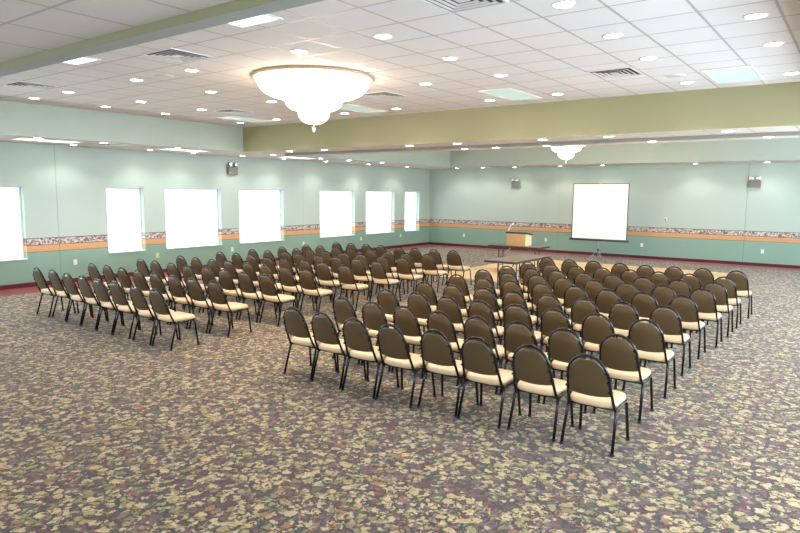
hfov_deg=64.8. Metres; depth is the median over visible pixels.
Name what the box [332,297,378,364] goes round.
banquet chair
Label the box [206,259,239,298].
banquet chair
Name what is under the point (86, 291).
banquet chair
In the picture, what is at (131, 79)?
recessed light
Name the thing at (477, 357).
banquet chair
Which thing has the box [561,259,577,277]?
banquet chair
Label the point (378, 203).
window
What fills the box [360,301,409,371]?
banquet chair
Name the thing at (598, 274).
banquet chair
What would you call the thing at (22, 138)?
fluorescent troffer
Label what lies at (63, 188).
wall
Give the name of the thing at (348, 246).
banquet chair
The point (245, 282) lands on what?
banquet chair
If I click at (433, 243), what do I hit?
baseboard
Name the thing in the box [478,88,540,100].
fluorescent troffer
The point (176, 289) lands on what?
banquet chair
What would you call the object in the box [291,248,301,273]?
banquet chair
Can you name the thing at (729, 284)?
banquet chair
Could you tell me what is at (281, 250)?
banquet chair
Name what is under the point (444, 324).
banquet chair
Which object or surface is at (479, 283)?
banquet chair
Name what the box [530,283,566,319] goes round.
banquet chair
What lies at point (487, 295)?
banquet chair
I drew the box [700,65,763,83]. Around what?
fluorescent troffer
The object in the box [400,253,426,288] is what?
banquet chair
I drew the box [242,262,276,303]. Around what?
banquet chair
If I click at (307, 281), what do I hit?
banquet chair
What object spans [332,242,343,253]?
banquet chair
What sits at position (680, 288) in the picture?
banquet chair
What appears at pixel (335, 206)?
window
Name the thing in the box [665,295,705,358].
banquet chair
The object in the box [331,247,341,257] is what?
banquet chair
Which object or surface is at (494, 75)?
recessed light
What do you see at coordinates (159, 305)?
banquet chair
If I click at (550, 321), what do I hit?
banquet chair
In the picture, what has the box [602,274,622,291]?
banquet chair
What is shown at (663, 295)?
banquet chair
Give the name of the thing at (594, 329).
banquet chair
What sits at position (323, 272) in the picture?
banquet chair
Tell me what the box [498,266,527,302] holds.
banquet chair
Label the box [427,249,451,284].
banquet chair
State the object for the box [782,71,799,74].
recessed light
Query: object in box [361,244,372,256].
banquet chair
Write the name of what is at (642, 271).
banquet chair
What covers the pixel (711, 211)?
wall
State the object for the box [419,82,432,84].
recessed light
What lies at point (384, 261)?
banquet chair
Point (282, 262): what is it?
banquet chair
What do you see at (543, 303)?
banquet chair
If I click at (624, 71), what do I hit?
ceiling vent
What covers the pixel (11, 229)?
window
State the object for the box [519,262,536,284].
banquet chair
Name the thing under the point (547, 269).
banquet chair
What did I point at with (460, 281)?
banquet chair
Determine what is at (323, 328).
banquet chair
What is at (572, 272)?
banquet chair
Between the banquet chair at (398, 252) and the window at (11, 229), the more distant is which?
the banquet chair at (398, 252)
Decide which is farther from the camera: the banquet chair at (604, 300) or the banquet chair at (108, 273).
the banquet chair at (108, 273)
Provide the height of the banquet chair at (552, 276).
0.866 m
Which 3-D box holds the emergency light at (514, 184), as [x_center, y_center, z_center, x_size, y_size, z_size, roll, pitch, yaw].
[4.536,-3.287,24.653,0.344,0.367,0.157,5,8,36]
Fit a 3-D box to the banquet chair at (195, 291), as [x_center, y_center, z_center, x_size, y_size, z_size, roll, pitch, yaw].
[-3.083,0.579,10.070,0.483,0.866,0.555,5,8,36]
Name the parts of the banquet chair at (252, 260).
backrest, frame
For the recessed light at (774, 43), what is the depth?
6.83 m
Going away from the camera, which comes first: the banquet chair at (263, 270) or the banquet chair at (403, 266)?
the banquet chair at (263, 270)
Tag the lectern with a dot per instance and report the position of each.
(513, 238)
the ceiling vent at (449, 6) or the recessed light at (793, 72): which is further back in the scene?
the recessed light at (793, 72)
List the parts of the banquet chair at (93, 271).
backrest, frame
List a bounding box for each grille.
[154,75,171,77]
[665,75,684,77]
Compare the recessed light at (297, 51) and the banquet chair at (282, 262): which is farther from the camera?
the banquet chair at (282, 262)
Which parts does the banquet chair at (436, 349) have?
leg, backrest, frame, leg, seat frame, seat, leg, leg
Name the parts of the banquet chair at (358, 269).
backrest, frame, seat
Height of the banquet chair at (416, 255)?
0.866 m
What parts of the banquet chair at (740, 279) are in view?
frame, backrest, seat, leg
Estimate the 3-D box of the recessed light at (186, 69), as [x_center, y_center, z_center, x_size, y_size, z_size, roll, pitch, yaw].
[-2.854,-2.686,8.633,0.216,0.012,0.216,5,8,36]
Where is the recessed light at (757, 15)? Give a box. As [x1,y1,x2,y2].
[743,12,768,19]
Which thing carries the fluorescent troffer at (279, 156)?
attached to the ceiling
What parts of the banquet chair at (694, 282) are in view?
frame, backrest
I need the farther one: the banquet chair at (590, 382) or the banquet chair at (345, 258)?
the banquet chair at (345, 258)
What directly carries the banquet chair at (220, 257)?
on the floor
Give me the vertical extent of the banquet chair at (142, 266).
0.866 m
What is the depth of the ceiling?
9.01 m
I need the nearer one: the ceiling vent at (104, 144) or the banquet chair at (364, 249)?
the ceiling vent at (104, 144)
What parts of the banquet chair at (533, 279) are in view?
backrest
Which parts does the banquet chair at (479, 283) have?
backrest, frame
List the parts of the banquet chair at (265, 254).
backrest, frame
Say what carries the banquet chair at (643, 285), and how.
on the floor
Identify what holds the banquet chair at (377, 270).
on the floor
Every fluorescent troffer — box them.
[11,137,82,143]
[61,57,100,64]
[158,148,210,151]
[216,116,273,122]
[227,14,282,28]
[279,156,317,158]
[339,104,387,112]
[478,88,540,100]
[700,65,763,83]
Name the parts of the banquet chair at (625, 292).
frame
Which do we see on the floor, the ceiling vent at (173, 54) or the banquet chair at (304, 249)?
the banquet chair at (304, 249)
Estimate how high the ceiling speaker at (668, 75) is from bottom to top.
0.012 m
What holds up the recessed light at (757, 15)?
in the ceiling
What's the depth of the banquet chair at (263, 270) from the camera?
11.70 m
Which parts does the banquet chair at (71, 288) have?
leg, backrest, frame, leg, seat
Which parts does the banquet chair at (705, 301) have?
backrest, frame, seat, leg, leg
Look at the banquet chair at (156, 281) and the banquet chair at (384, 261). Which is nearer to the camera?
the banquet chair at (156, 281)
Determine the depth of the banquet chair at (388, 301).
8.88 m
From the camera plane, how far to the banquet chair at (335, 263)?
13.37 m
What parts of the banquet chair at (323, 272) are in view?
backrest, frame, seat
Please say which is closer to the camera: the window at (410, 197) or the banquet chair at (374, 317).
the banquet chair at (374, 317)
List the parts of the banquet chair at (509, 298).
backrest, frame, seat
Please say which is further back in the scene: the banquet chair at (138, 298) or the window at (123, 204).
the window at (123, 204)
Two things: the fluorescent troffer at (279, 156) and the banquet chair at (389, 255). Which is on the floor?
the banquet chair at (389, 255)
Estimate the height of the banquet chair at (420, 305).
0.866 m
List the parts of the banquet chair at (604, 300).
backrest, frame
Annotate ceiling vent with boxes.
[2,81,58,89]
[94,143,132,146]
[142,47,213,62]
[213,109,253,113]
[361,91,406,98]
[419,0,508,13]
[585,67,643,78]
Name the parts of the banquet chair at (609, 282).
frame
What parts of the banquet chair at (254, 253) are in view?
backrest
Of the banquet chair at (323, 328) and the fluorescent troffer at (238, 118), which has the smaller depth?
the banquet chair at (323, 328)
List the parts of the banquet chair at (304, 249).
backrest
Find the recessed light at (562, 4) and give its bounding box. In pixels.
[551,0,575,8]
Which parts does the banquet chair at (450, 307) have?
backrest, seat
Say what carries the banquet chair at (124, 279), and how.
on the floor
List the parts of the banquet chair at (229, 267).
frame, backrest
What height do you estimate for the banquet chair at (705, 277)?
0.866 m
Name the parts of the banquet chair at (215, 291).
leg, backrest, frame, seat, leg, seat frame, leg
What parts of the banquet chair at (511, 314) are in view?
backrest, frame, seat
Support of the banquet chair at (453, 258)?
on the floor
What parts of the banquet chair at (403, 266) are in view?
backrest, frame, seat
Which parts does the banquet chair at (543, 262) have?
backrest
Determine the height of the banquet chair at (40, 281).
0.866 m
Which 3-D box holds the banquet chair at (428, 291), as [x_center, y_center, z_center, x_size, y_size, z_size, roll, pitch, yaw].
[0.521,0.636,9.858,0.483,0.866,0.555,5,8,37]
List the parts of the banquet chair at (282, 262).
backrest, frame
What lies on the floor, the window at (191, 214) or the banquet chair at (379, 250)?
the banquet chair at (379, 250)
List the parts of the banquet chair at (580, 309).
seat, backrest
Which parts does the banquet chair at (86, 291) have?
leg, backrest, frame, leg, seat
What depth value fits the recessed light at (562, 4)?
5.47 m
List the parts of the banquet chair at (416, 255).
backrest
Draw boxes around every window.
[0,186,26,260]
[106,188,145,252]
[165,188,222,248]
[239,189,283,243]
[320,190,351,237]
[366,191,392,233]
[405,191,419,231]
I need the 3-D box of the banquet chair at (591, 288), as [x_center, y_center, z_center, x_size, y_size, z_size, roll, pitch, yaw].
[3.240,0.610,10.287,0.483,0.866,0.555,5,8,36]
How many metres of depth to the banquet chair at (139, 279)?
10.79 m
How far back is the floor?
5.77 m
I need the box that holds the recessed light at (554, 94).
[551,93,563,95]
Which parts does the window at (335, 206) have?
sill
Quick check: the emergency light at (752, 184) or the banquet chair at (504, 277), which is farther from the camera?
the emergency light at (752, 184)
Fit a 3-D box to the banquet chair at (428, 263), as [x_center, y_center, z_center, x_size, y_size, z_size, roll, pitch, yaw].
[0.763,0.122,14.287,0.483,0.866,0.555,5,8,36]
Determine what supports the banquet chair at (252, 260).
on the floor
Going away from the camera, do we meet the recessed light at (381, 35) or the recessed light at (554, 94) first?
the recessed light at (381, 35)
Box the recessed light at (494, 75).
[493,74,507,76]
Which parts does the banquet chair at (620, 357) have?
backrest, frame, seat, seat frame, leg, leg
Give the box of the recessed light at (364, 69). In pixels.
[362,68,377,71]
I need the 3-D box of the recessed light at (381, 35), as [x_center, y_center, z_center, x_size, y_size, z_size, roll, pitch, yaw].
[-0.177,-2.433,6.669,0.216,0.012,0.216,5,8,36]
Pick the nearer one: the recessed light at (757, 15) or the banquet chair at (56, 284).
the recessed light at (757, 15)
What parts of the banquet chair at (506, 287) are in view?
backrest, frame, seat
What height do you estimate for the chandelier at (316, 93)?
0.780 m
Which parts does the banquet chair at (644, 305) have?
backrest, frame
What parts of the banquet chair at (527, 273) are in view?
backrest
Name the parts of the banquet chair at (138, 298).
leg, backrest, frame, leg, seat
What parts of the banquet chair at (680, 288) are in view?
backrest, frame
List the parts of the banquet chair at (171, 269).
backrest, frame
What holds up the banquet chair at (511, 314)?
on the floor
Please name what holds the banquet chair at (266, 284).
on the floor
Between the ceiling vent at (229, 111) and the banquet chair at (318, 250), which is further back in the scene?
the banquet chair at (318, 250)
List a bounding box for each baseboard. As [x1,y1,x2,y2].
[0,242,428,289]
[429,242,799,268]
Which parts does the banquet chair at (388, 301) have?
backrest, frame, seat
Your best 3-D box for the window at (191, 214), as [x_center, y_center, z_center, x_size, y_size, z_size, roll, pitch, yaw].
[-5.856,-1.373,17.822,0.235,1.636,1.830,5,8,36]
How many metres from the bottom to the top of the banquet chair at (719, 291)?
0.866 m
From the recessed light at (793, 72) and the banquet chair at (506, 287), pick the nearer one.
the recessed light at (793, 72)
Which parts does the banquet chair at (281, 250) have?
backrest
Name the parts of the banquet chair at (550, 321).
backrest, frame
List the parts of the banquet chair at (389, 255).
backrest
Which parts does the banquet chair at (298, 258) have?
frame, backrest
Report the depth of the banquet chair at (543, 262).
13.52 m
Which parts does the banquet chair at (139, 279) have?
backrest, frame, seat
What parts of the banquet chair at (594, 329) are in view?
seat, backrest, frame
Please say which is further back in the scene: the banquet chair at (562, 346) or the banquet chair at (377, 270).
the banquet chair at (377, 270)
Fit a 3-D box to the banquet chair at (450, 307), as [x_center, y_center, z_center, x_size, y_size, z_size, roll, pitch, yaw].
[0.768,0.791,8.543,0.483,0.866,0.555,5,8,36]
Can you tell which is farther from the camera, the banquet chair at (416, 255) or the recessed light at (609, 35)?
the banquet chair at (416, 255)
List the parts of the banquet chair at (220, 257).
backrest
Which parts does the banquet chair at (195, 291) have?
backrest, frame, seat, leg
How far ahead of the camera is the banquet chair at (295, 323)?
7.46 m
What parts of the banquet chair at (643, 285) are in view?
backrest, frame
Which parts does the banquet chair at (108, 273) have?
backrest, frame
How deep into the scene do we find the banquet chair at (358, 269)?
13.00 m
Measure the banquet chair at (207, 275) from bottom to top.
0.866 m
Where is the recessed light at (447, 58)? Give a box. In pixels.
[441,56,458,60]
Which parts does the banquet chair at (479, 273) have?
backrest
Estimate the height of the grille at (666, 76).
0.010 m
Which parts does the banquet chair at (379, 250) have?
backrest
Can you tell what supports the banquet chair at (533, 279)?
on the floor
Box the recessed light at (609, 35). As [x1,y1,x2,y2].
[602,33,623,38]
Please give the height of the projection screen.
2.604 m
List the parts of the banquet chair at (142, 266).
frame, backrest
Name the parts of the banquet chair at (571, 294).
backrest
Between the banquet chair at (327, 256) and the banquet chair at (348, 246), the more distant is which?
the banquet chair at (348, 246)
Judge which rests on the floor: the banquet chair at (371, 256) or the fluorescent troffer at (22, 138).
the banquet chair at (371, 256)
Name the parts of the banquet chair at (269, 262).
backrest, frame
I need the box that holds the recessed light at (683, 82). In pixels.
[679,81,694,83]
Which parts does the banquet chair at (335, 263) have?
frame, backrest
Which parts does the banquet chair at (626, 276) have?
frame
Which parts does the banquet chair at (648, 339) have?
backrest, frame, seat, seat frame, leg, leg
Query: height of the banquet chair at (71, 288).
0.866 m
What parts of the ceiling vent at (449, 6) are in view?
plate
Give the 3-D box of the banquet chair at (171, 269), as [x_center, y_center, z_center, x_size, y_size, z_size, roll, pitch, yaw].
[-4.161,0.331,12.118,0.483,0.866,0.555,5,8,36]
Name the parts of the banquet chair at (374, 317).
backrest, frame, seat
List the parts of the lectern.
panel, panel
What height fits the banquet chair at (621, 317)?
0.866 m
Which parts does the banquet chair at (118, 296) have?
leg, backrest, frame, leg, seat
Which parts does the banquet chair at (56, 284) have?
leg, backrest, frame, leg, seat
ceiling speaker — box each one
[152,74,173,77]
[663,74,685,77]
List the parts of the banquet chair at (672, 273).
frame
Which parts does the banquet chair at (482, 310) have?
backrest, frame, seat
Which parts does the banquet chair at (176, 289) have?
backrest, frame, seat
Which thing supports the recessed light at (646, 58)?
in the ceiling
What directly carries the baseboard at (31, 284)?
attached to the wall at (63, 188)
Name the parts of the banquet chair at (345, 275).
backrest, frame, seat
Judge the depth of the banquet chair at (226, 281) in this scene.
11.00 m
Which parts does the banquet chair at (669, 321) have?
backrest, frame, seat, seat frame, leg, leg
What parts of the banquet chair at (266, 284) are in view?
leg, backrest, frame, seat, seat frame, leg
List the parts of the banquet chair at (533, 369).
leg, leg, backrest, frame, seat, seat frame, leg, leg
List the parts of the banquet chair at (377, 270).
backrest, frame, seat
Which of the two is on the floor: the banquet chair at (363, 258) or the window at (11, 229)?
the banquet chair at (363, 258)
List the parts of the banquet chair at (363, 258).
backrest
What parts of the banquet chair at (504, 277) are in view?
backrest, frame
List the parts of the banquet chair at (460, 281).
backrest, seat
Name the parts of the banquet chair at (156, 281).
backrest, frame, seat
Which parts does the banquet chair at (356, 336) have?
leg, backrest, frame, seat frame, leg, seat, leg, leg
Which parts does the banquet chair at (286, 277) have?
backrest, frame, seat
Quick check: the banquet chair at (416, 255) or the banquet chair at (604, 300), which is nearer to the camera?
the banquet chair at (604, 300)
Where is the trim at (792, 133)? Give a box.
[285,131,799,155]
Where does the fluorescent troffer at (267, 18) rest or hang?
attached to the ceiling
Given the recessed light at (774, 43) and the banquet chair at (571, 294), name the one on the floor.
the banquet chair at (571, 294)
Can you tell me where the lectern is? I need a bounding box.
[506,222,532,245]
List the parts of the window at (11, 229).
sill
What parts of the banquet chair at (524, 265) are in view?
backrest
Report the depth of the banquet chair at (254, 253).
14.78 m
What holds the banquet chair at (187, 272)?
on the floor
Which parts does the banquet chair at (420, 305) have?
backrest, frame, seat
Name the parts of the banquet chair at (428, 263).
backrest, frame, seat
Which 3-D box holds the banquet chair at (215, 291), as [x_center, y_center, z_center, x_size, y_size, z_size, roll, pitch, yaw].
[-2.676,0.614,9.800,0.483,0.866,0.555,5,8,36]
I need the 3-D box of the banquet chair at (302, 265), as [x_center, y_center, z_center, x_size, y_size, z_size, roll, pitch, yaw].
[-1.762,0.268,12.843,0.483,0.866,0.555,5,8,36]
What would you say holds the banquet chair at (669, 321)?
on the floor
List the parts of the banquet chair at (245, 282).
backrest, frame, seat, leg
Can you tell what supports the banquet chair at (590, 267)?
on the floor
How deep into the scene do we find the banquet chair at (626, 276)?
11.46 m
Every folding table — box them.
[484,254,549,288]
[488,243,549,271]
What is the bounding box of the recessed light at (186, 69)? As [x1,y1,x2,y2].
[183,68,199,71]
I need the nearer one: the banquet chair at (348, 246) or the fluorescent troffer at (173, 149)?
the fluorescent troffer at (173, 149)
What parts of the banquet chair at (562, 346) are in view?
seat, frame, backrest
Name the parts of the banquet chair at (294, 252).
backrest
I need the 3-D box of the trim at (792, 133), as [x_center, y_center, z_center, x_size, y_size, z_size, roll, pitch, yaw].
[2.377,-2.487,12.909,13.500,0.060,0.120,5,8,36]
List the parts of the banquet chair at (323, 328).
leg, backrest, frame, seat frame, seat, leg, leg, leg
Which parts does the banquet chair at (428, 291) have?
backrest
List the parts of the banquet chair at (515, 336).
leg, backrest, frame, seat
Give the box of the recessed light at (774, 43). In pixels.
[762,41,784,46]
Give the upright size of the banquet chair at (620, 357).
0.866 m
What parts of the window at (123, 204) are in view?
sill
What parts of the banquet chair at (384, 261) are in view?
backrest, frame, seat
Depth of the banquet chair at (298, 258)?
13.98 m
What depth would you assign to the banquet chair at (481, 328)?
6.96 m
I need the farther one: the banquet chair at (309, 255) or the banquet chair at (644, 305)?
the banquet chair at (309, 255)
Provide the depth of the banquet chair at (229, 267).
12.31 m
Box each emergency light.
[226,162,238,174]
[511,178,520,186]
[748,176,761,187]
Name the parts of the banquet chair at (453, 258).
backrest, frame, seat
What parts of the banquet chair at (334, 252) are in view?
backrest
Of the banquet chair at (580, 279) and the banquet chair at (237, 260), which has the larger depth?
the banquet chair at (237, 260)
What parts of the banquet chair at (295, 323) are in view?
leg, backrest, frame, seat, leg, leg, leg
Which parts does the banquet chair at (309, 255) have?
backrest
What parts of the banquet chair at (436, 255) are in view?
backrest, frame, seat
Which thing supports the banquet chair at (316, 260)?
on the floor
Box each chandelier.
[251,65,374,131]
[551,146,581,162]
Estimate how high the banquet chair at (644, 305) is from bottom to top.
0.866 m
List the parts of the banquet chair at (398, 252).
backrest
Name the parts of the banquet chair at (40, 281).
leg, backrest, frame, leg, seat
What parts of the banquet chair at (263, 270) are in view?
backrest, frame, seat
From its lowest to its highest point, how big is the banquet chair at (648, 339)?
0.866 m
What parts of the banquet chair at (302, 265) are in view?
backrest, frame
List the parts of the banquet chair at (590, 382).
leg, leg, backrest, frame, seat, seat frame, leg, leg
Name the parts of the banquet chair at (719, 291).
backrest, frame, seat, leg, leg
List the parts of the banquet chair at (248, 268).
backrest, frame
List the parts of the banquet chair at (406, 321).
backrest, frame, seat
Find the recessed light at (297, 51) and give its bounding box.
[290,49,307,53]
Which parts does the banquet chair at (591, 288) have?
frame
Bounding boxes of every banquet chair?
[32,267,75,316]
[48,269,91,320]
[62,272,106,325]
[77,275,122,329]
[88,263,119,309]
[92,278,138,334]
[102,265,134,308]
[109,281,157,338]
[117,267,151,312]
[129,284,178,344]
[132,269,172,319]
[136,258,167,282]
[148,288,199,350]
[149,272,190,323]
[150,260,184,302]
[166,262,188,308]
[167,275,210,328]
[176,255,197,277]
[182,265,206,312]
[186,277,229,332]
[190,257,202,279]
[200,267,237,315]
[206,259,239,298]
[207,280,251,337]
[215,251,239,270]
[218,269,256,318]
[223,260,257,301]
[231,253,243,273]
[237,271,276,322]
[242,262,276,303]
[246,255,275,280]
[247,249,262,267]
[258,264,293,310]
[258,274,296,325]
[262,256,293,295]
[263,250,279,282]
[277,247,286,261]
[278,258,310,300]
[278,266,314,310]
[281,251,298,281]
[282,307,336,379]
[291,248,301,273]
[294,253,323,288]
[298,259,330,302]
[298,269,333,314]
[301,244,314,274]
[305,249,318,286]
[310,312,366,388]
[313,255,342,294]
[315,245,325,276]
[315,262,347,305]
[320,251,336,288]
[329,256,359,296]
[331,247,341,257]
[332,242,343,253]
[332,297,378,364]
[337,252,365,288]
[337,265,370,310]
[341,318,399,398]
[346,243,357,253]
[346,248,369,283]
[350,258,379,300]
[355,254,382,292]
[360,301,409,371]
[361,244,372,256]
[365,250,391,286]
[370,261,400,300]
[375,245,395,260]
[375,256,404,293]
[375,324,435,407]
[376,289,399,345]
[381,251,408,286]
[391,306,423,378]
[393,247,416,272]
[395,257,423,294]
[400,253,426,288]
[406,292,431,332]
[408,248,433,281]
[415,281,436,311]
[417,329,478,416]
[421,254,447,292]
[425,310,463,386]
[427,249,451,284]
[435,296,464,332]
[442,284,468,333]
[445,250,471,284]
[447,274,472,303]
[457,336,521,428]
[461,316,513,394]
[467,300,503,363]
[472,287,502,340]
[474,269,499,298]
[474,277,501,325]
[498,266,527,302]
[498,272,531,314]
[499,280,536,328]
[499,321,554,402]
[500,291,541,346]
[501,304,547,367]
[507,344,573,441]
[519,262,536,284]
[522,268,539,292]
[527,274,547,302]
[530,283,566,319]
[535,294,575,336]
[539,257,555,274]
[539,308,585,366]
[542,264,558,280]
[542,327,586,413]
[547,270,568,317]
[552,277,576,323]
[559,354,629,456]
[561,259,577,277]
[563,285,587,315]
[566,265,585,282]
[570,272,594,317]
[570,298,599,336]
[580,313,616,388]
[583,279,605,301]
[584,261,602,276]
[592,267,611,282]
[592,334,653,423]
[594,289,623,338]
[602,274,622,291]
[608,301,650,366]
[611,263,628,276]
[614,282,637,304]
[620,269,640,284]
[622,319,675,398]
[630,292,667,347]
[632,276,654,294]
[636,265,654,278]
[644,305,690,375]
[649,271,669,286]
[650,284,684,332]
[664,266,683,281]
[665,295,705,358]
[667,279,692,332]
[678,273,706,320]
[684,288,722,347]
[692,268,713,287]
[695,282,732,336]
[706,276,741,328]
[721,270,752,317]
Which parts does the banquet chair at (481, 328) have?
backrest, frame, leg, seat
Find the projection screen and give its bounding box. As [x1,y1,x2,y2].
[569,183,629,261]
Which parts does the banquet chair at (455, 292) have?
backrest, frame, seat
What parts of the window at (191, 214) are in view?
sill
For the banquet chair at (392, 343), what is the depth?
6.55 m
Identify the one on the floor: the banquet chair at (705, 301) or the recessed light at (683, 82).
the banquet chair at (705, 301)
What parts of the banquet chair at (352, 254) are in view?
backrest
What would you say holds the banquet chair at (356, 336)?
on the floor
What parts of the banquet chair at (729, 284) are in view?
backrest, frame, seat, leg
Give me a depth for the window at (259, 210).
19.89 m
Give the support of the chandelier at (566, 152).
hanging from the ceiling
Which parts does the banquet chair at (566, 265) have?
backrest, frame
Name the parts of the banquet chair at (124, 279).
backrest, frame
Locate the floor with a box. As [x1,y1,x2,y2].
[0,244,799,532]
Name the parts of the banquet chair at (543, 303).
frame, backrest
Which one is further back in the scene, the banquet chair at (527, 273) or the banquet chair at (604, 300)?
the banquet chair at (527, 273)
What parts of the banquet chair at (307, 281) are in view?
backrest, frame, seat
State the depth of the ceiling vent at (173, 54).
7.68 m
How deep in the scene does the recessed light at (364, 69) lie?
8.44 m
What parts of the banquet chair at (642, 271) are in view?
frame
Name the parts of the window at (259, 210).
sill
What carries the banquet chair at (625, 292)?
on the floor
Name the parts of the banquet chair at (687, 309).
backrest, frame, seat, seat frame, leg, leg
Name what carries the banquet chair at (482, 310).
on the floor
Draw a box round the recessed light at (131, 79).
[129,78,143,81]
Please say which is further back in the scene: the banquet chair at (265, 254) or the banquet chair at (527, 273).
the banquet chair at (265, 254)
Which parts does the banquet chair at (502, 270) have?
backrest, frame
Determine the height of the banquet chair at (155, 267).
0.866 m
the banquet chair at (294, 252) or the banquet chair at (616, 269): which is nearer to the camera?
the banquet chair at (616, 269)
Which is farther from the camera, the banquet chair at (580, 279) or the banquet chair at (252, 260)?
the banquet chair at (252, 260)
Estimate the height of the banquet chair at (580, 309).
0.866 m
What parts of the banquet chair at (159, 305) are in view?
leg, backrest, frame, leg, seat, seat frame, leg, leg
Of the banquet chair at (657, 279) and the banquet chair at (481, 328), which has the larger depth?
the banquet chair at (657, 279)
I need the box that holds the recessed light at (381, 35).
[373,33,392,38]
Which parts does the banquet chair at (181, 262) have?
backrest, frame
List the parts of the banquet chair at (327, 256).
backrest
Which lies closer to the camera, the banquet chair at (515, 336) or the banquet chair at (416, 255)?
the banquet chair at (515, 336)
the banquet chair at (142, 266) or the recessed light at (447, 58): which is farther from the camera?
the banquet chair at (142, 266)
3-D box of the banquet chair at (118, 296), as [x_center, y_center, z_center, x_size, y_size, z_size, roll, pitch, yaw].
[-4.102,0.621,9.633,0.483,0.866,0.555,5,8,36]
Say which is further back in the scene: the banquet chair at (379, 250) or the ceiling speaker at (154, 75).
the banquet chair at (379, 250)
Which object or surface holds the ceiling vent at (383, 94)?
in the ceiling
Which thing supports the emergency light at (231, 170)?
attached to the wall at (63, 188)
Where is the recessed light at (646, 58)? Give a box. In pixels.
[639,56,657,60]
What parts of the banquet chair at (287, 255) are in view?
backrest, frame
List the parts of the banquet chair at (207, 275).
backrest, frame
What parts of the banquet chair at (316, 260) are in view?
backrest, frame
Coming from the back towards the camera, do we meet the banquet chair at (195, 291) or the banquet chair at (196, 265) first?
the banquet chair at (196, 265)
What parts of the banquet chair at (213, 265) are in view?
frame, backrest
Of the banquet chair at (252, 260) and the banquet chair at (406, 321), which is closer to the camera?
the banquet chair at (406, 321)
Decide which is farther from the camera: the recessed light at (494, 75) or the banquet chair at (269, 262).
the banquet chair at (269, 262)
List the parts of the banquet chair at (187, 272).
backrest, frame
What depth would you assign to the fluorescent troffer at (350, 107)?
12.49 m
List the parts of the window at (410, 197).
pane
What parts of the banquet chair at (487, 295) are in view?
backrest, frame, seat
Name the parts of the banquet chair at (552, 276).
backrest, frame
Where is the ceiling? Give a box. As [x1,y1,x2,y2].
[0,0,799,168]
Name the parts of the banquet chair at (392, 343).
leg, backrest, frame, leg, seat frame, seat, leg, leg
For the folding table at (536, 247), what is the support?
on the floor
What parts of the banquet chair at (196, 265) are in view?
backrest, frame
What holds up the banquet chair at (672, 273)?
on the floor
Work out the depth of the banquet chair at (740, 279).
11.44 m
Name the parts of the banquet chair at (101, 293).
leg, backrest, frame, leg, seat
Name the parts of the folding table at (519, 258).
leg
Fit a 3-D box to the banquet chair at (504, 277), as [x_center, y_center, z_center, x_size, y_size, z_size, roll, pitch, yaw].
[2.014,0.505,11.099,0.483,0.866,0.555,5,8,36]
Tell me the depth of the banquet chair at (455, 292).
9.34 m
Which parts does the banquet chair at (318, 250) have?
backrest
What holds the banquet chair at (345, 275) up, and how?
on the floor
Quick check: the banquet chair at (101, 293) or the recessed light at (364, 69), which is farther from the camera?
the banquet chair at (101, 293)
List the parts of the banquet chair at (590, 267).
frame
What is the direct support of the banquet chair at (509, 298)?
on the floor
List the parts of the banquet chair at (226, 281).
backrest, frame, seat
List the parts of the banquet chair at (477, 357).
leg, backrest, leg, frame, seat, seat frame, leg, leg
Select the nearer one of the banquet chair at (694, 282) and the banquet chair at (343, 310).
the banquet chair at (343, 310)
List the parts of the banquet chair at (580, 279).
backrest, frame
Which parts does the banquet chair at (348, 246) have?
backrest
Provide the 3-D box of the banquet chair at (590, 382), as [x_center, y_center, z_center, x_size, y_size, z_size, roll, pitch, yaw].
[1.729,1.146,5.569,0.483,0.866,0.555,5,8,36]
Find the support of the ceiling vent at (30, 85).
in the ceiling
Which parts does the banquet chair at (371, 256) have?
backrest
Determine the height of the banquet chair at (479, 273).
0.866 m
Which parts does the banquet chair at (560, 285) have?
backrest, frame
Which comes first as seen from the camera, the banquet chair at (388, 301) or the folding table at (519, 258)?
the banquet chair at (388, 301)
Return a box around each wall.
[0,142,429,284]
[429,163,799,265]
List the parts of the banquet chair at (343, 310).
backrest, frame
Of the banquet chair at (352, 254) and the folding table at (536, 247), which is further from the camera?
the folding table at (536, 247)
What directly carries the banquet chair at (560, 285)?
on the floor
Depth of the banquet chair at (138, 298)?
9.09 m
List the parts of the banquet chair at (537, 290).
backrest, frame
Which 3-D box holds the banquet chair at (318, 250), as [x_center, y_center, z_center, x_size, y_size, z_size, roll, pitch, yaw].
[-1.884,-0.128,16.228,0.483,0.866,0.555,6,8,37]
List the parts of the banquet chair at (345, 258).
backrest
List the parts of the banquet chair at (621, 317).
seat, backrest, frame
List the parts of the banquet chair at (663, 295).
frame, backrest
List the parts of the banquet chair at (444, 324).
backrest, frame, seat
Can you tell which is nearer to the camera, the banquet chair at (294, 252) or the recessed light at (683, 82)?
the recessed light at (683, 82)
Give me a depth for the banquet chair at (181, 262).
13.23 m
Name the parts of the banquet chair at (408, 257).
backrest, frame, seat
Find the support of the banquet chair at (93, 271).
on the floor
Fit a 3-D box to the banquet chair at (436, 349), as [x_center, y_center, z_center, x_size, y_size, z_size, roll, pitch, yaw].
[0.488,1.028,6.490,0.483,0.866,0.555,5,8,36]
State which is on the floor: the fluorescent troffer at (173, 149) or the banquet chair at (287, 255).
the banquet chair at (287, 255)
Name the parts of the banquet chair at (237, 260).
backrest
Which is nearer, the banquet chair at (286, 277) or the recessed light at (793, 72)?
the recessed light at (793, 72)
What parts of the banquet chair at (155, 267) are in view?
backrest, frame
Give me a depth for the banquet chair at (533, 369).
5.71 m
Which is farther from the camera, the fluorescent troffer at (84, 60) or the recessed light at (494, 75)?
the recessed light at (494, 75)

